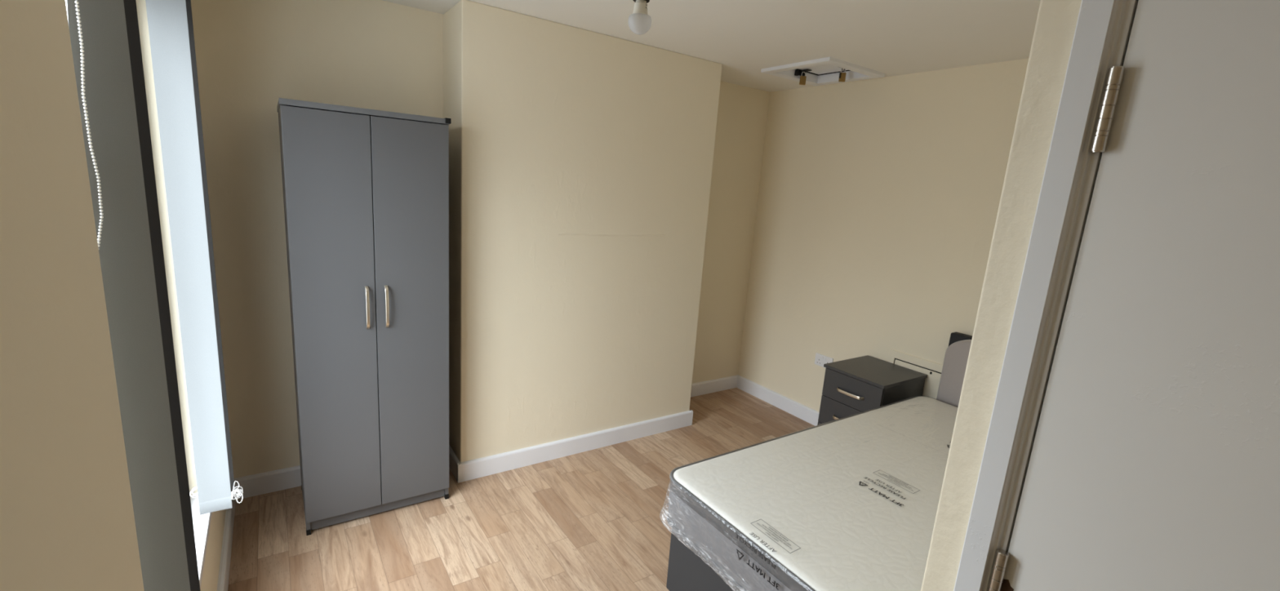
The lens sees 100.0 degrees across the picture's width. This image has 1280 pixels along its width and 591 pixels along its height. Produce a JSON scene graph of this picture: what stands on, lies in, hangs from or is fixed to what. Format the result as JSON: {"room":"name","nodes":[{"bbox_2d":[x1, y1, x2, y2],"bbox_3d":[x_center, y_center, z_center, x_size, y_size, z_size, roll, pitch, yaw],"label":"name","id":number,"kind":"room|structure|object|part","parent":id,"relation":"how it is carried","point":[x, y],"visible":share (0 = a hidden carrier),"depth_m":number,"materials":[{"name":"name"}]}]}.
{"room":"bedroom","nodes":[
{"label":"bedroom","id":0,"kind":"room"},
{"bbox_2d":[0,0,226,590],"bbox_3d":[-0.804,0.251,0.661,0.150,2.400,4.600,-4,14,-34],"label":"wall","id":1,"kind":"structure","parent":0,"point":[67,518],"depth_m":0.69,"materials":[{"name":"beige paint"}]},
{"bbox_2d":[66,0,243,590],"bbox_3d":[-1.206,-0.042,1.365,0.144,1.768,1.202,-3,14,-31],"label":"vertical blind","id":2,"kind":"object","parent":1,"relation":"attached to","point":[104,34],"visible":0.89,"depth_m":1.11,"materials":[{"name":"white fabric"}]},
{"bbox_3d":[-0.916,-0.400,0.861,0.009,0.690,0.040,13,15,37],"label":"control chain","id":3,"kind":"part","parent":2,"relation":"part of","materials":[{"name":"white plastic"}]},
{"bbox_3d":[-1.515,0.671,1.834,0.033,0.038,0.036,-4,14,-34],"label":"chain","id":4,"kind":"part","parent":2,"relation":"part of","materials":[{"name":"white plastic"}]},
{"bbox_3d":[-1.423,0.680,1.881,0.017,0.050,0.042,3,12,-4],"label":"chain","id":5,"kind":"part","parent":2,"relation":"part of","materials":[{"name":"white plastic"}]},
{"bbox_3d":[-1.425,0.704,1.901,0.035,0.054,0.042,-4,14,-34],"label":"chain","id":6,"kind":"part","parent":2,"relation":"part of","materials":[{"name":"white plastic"}]},
{"bbox_2d":[190,495,212,588],"bbox_3d":[-1.278,0.015,1.328,0.161,1.776,1.141,-4,14,-34],"label":"window","id":7,"kind":"structure","parent":1,"relation":"in","point":[202,523],"depth_m":1.79,"materials":[{"name":"white plastic"}]},
{"bbox_2d":[217,494,235,590],"bbox_3d":[-0.795,1.373,0.910,0.018,0.107,4.227,-4,14,-34],"label":"baseboard","id":8,"kind":"structure","parent":1,"relation":"attached to","point":[224,566],"depth_m":2.16,"materials":[{"name":"white paint"}]},
{"bbox_2d":[191,0,769,478],"bbox_3d":[-0.536,-0.301,3.430,3.758,2.400,0.223,-4,14,-34],"label":"wall","id":9,"kind":"structure","parent":0,"point":[378,55],"depth_m":2.52,"materials":[{"name":"beige paint"}]},
{"bbox_2d":[227,387,814,590],"bbox_3d":[0.536,1.385,1.884,3.908,0.120,4.600,-4,14,-34],"label":"floor","id":10,"kind":"structure","parent":0,"point":[589,520],"depth_m":2.52,"materials":[{"name":"brown wood"}]},
{"bbox_2d":[276,97,451,535],"bbox_3d":[-1.274,0.105,2.541,0.627,1.860,0.485,-4,14,-34],"label":"wardrobe","id":11,"kind":"object","parent":10,"relation":"on","point":[366,191],"visible":1,"depth_m":2.34,"materials":[{"name":"laminate"}]},
{"bbox_3d":[-1.289,0.136,2.284,0.302,1.762,0.016,-4,14,-34],"label":"door","id":12,"kind":"part","parent":11,"relation":"part of","materials":[{"name":"laminate"}]},
{"bbox_3d":[-1.219,-0.792,2.365,0.623,0.022,0.459,-4,14,-34],"label":"panel","id":13,"kind":"part","parent":11,"relation":"part of","materials":[{"name":"grey wood"}]},
{"bbox_3d":[-1.174,0.055,2.315,0.013,0.191,0.030,-4,14,-34],"label":"handle","id":14,"kind":"part","parent":11,"relation":"part of","materials":[{"name":"silver metal"}]},
{"bbox_3d":[-1.110,0.051,2.358,0.013,0.191,0.030,-4,14,-34],"label":"handle","id":15,"kind":"part","parent":11,"relation":"part of","materials":[{"name":"silver metal"}]},
{"bbox_3d":[-1.034,0.119,2.457,0.310,1.762,0.016,-4,14,-34],"label":"door","id":16,"kind":"part","parent":11,"relation":"part of","materials":[{"name":"laminate"}]},
{"bbox_2d":[666,528,741,590],"bbox_3d":[1.133,1.096,2.305,1.835,0.358,0.938,-4,14,-34],"label":"bed","id":17,"kind":"object","parent":10,"relation":"on","point":[686,571],"visible":0.12,"depth_m":2.05,"materials":[{"name":"grey fabric"}]},
{"bbox_2d":[659,395,958,590],"bbox_3d":[1.102,0.812,2.240,1.914,0.218,0.961,-4,14,-34],"label":"mattress","id":18,"kind":"object","parent":17,"relation":"on","point":[851,503],"visible":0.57,"depth_m":1.93,"materials":[{"name":"white fabric"}]},
{"bbox_2d":[817,355,927,425],"bbox_3d":[1.398,0.761,3.320,0.475,0.640,0.400,-4,14,-34],"label":"nightstand","id":19,"kind":"object","parent":10,"relation":"on","point":[852,386],"visible":0.42,"depth_m":3.19,"materials":[{"name":"laminate"}]},
{"bbox_3d":[1.234,0.742,3.201,0.016,0.175,0.380,-4,14,-34],"label":"drawer","id":20,"kind":"part","parent":19,"relation":"part of","materials":[{"name":"laminate"}]},
{"bbox_3d":[1.228,0.577,3.154,0.028,0.017,0.179,-4,14,-34],"label":"handle","id":21,"kind":"part","parent":19,"relation":"part of","materials":[{"name":"silver metal"}]},
{"bbox_3d":[1.246,0.568,3.165,0.016,0.175,0.380,-4,14,-34],"label":"drawer","id":22,"kind":"part","parent":19,"relation":"part of","materials":[{"name":"laminate"}]},
{"bbox_3d":[1.427,0.457,3.262,0.458,0.018,0.400,-4,14,-34],"label":"panel","id":23,"kind":"part","parent":19,"relation":"part of","materials":[{"name":"laminate"}]},
{"bbox_2d":[936,332,972,407],"bbox_3d":[1.977,0.760,2.773,0.106,0.945,0.896,-4,14,-34],"label":"headboard","id":24,"kind":"object","parent":10,"relation":"on","point":[956,357],"visible":0.16,"depth_m":2.99,"materials":[{"name":"grey fabric"}]},
{"bbox_2d":[442,0,722,462],"bbox_3d":[-0.349,-0.258,3.284,1.591,2.400,0.424,-4,14,-34],"label":"wall","id":25,"kind":"structure","parent":0,"point":[580,160],"depth_m":2.98,"materials":[{"name":"beige paint"}]},
{"bbox_2d":[234,374,738,500],"bbox_3d":[-0.478,0.870,3.461,3.458,0.107,0.422,-4,14,-34],"label":"baseboard","id":26,"kind":"structure","parent":25,"relation":"attached to","point":[464,471],"depth_m":3.14,"materials":[{"name":"white paint"}]},
{"bbox_2d":[383,0,1040,92],"bbox_3d":[0.713,-1.077,1.375,3.908,0.120,4.600,-4,14,-34],"label":"ceiling","id":27,"kind":"structure","parent":0,"point":[891,37],"depth_m":2.53,"materials":[{"name":"white paint"}]},
{"bbox_2d":[627,0,651,34],"bbox_3d":[0.011,-0.861,1.341,0.076,0.388,0.076,-4,14,-34],"label":"pendant lamp","id":28,"kind":"object","parent":27,"relation":"hanging from","point":[639,22],"visible":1,"depth_m":1.35,"materials":[{"name":"white glass"}]},
{"bbox_3d":[-0.001,-0.692,1.376,0.060,0.043,0.060,-4,14,-34],"label":"bulb globe","id":29,"kind":"part","parent":28,"relation":"part of","materials":[{"name":"white glass"}]},
{"bbox_3d":[0.002,-0.731,1.368,0.047,0.044,0.047,-4,14,-34],"label":"bulb","id":30,"kind":"part","parent":28,"relation":"part of","materials":[{"name":"white plastic"}]},
{"bbox_2d":[760,56,884,85],"bbox_3d":[1.130,-1.419,3.321,0.534,0.102,0.514,-4,14,-34],"label":"hatch","id":31,"kind":"object","parent":27,"relation":"attached to","point":[826,70],"visible":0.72,"depth_m":3.38,"materials":[{"name":"white paint"}]},
{"bbox_2d":[799,71,806,84],"bbox_3d":[1.056,-1.408,3.480,0.038,0.082,0.015,3,12,-5],"label":"padlock","id":32,"kind":"object","parent":31,"relation":"hanging from","point":[802,78],"visible":1,"depth_m":3.48,"materials":[{"name":"gold metal"}]},
{"bbox_3d":[1.129,-1.428,3.310,0.394,0.016,0.374,-4,14,-34],"label":"hatch panel","id":33,"kind":"part","parent":31,"relation":"part of","materials":[{"name":"white paint"}]},
{"bbox_2d":[838,68,846,81],"bbox_3d":[1.256,-1.369,3.330,0.040,0.082,0.018,6,12,7],"label":"padlock","id":34,"kind":"object","parent":31,"relation":"hanging from","point":[842,75],"visible":0.93,"depth_m":3.33,"materials":[{"name":"gold metal"}]},
{"bbox_2d":[737,57,1028,412],"bbox_3d":[2.177,0.048,2.682,0.150,2.400,4.600,-4,14,-34],"label":"wall","id":35,"kind":"structure","parent":0,"point":[878,200],"depth_m":3.48,"materials":[{"name":"beige paint"}]},
{"bbox_2d":[736,375,819,426],"bbox_3d":[1.584,1.009,3.504,0.018,0.107,2.713,-4,14,-34],"label":"baseboard","id":36,"kind":"structure","parent":35,"relation":"attached to","point":[806,414],"depth_m":4.20,"materials":[{"name":"white paint"}]},
{"bbox_2d":[814,352,833,368],"bbox_3d":[1.315,0.472,3.850,0.014,0.086,0.146,-4,14,-34],"label":"wall socket","id":37,"kind":"object","parent":35,"relation":"attached to","point":[820,360],"visible":0.87,"depth_m":3.86,"materials":[{"name":"white plastic"}]},
{"bbox_2d":[887,349,942,399],"bbox_3d":[1.792,0.626,3.164,0.012,0.422,0.766,-4,14,-34],"label":"access panel","id":38,"kind":"object","parent":35,"relation":"attached to","point":[933,371],"visible":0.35,"depth_m":3.25,"materials":[{"name":"beige paint"}]},
{"bbox_3d":[1.793,0.626,3.164,0.009,0.422,0.766,-4,14,-34],"label":"panel frame","id":39,"kind":"part","parent":38,"relation":"part of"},
{"bbox_3d":[1.792,0.628,3.165,0.004,0.318,0.668,-4,14,-34],"label":"panel door","id":40,"kind":"part","parent":38,"relation":"part of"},
{"bbox_2d":[920,0,1081,590],"bbox_3d":[1.904,0.398,0.894,2.344,2.400,1.587,-4,14,-34],"label":"wall partition","id":41,"kind":"structure","parent":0,"point":[1056,20],"depth_m":0.79,"materials":[{"name":"beige paint"}]},
{"bbox_2d":[953,0,1138,590],"bbox_3d":[0.784,0.572,0.538,0.106,2.045,0.871,-4,14,-34],"label":"trim","id":42,"kind":"structure","parent":41,"relation":"attached to","point":[1103,29],"depth_m":0.73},
{"bbox_2d":[987,0,1279,590],"bbox_3d":[0.758,0.599,0.534,0.055,1.979,0.773,-4,14,-34],"label":"door","id":43,"kind":"structure","parent":41,"relation":"in","point":[1154,463],"depth_m":0.64,"materials":[{"name":"paint"}]}
]}

